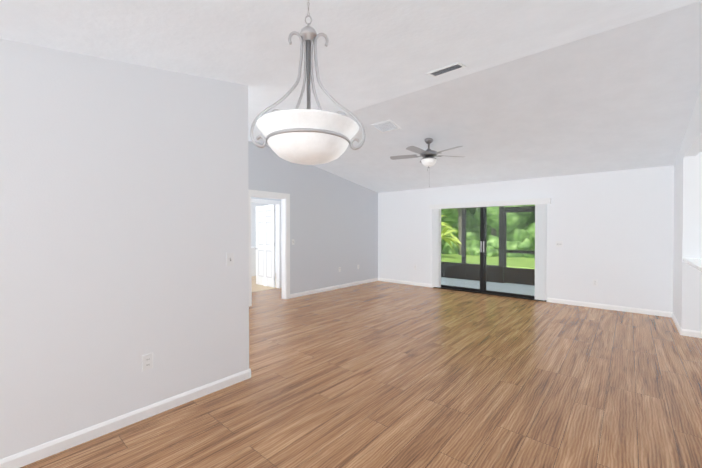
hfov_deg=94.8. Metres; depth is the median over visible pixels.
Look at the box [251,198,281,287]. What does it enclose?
door frame
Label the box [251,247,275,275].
vanity cabinet
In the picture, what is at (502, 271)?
screen
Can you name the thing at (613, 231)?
wall
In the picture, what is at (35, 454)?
baseboard
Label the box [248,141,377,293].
wall
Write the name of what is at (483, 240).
sliding glass door
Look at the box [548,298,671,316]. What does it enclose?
baseboard
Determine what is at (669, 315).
baseboard
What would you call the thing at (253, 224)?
wall
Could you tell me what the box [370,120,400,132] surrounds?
ceiling vent
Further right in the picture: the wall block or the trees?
the wall block
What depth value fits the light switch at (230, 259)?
2.94 m
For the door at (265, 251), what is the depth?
8.14 m
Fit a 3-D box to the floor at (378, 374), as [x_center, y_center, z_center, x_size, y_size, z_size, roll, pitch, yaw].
[-1.059,1.429,4.002,12.100,0.120,10.320,1,1,41]
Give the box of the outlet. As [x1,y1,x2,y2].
[142,353,152,370]
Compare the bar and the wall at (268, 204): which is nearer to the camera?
the bar
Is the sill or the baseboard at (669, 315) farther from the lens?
the sill
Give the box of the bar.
[683,258,701,271]
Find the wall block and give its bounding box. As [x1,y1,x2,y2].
[673,152,701,331]
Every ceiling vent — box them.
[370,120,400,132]
[426,62,466,76]
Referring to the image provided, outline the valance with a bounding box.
[429,198,550,209]
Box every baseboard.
[0,369,250,467]
[290,278,379,297]
[380,278,431,286]
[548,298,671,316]
[668,312,679,325]
[676,326,701,337]
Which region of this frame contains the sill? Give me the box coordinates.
[434,287,545,301]
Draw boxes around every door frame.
[248,189,289,306]
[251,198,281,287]
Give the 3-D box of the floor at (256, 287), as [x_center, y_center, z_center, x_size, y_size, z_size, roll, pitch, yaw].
[-2.864,1.315,8.774,2.735,0.004,3.400,1,1,41]
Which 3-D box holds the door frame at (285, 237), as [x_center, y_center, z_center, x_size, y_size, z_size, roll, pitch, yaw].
[-1.652,0.258,6.366,0.156,2.170,1.010,1,1,41]
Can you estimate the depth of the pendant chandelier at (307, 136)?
1.39 m
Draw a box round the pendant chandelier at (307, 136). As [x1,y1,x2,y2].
[250,0,365,164]
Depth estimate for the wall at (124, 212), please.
2.27 m
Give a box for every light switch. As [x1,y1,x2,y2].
[226,253,233,265]
[556,241,562,246]
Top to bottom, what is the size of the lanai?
0.130 m
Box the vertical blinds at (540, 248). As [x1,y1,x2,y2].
[535,204,546,300]
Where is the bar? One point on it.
(696, 263)
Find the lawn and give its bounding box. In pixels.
[441,253,534,268]
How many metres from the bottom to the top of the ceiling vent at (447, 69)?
0.039 m
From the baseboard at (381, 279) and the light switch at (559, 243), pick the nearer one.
the light switch at (559, 243)
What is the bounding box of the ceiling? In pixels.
[0,0,701,192]
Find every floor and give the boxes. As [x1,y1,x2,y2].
[20,281,701,467]
[252,276,275,291]
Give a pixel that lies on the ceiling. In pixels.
(541, 88)
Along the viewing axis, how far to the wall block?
4.32 m
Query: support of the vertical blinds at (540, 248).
attached to the sliding glass door at (483, 240)
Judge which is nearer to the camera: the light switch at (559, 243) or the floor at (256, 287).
the light switch at (559, 243)
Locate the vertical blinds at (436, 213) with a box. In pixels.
[432,209,440,286]
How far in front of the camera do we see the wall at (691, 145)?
3.74 m
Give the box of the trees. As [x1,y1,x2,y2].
[441,205,534,257]
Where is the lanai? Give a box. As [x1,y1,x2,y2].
[441,277,534,295]
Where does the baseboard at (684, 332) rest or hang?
on the floor at (378, 374)
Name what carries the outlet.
attached to the wall at (124, 212)
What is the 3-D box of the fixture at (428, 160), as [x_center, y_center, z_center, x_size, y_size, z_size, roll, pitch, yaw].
[1.228,-1.146,5.186,1.231,0.776,1.183,1,1,41]
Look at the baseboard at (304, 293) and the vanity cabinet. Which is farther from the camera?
the vanity cabinet
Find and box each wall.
[0,39,248,458]
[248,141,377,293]
[251,197,280,200]
[251,203,267,246]
[268,204,275,252]
[378,165,673,311]
[674,87,701,168]
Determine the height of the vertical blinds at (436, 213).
1.881 m
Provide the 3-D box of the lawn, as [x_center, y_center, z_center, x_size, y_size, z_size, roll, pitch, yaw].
[15.360,1.431,32.806,160.000,0.440,150.000,1,1,41]
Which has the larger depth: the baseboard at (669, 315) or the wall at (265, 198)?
the wall at (265, 198)
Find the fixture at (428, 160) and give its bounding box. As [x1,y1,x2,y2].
[390,138,462,186]
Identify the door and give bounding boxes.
[255,205,275,287]
[437,205,545,300]
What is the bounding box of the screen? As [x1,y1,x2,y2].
[441,205,534,285]
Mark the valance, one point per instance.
(499, 203)

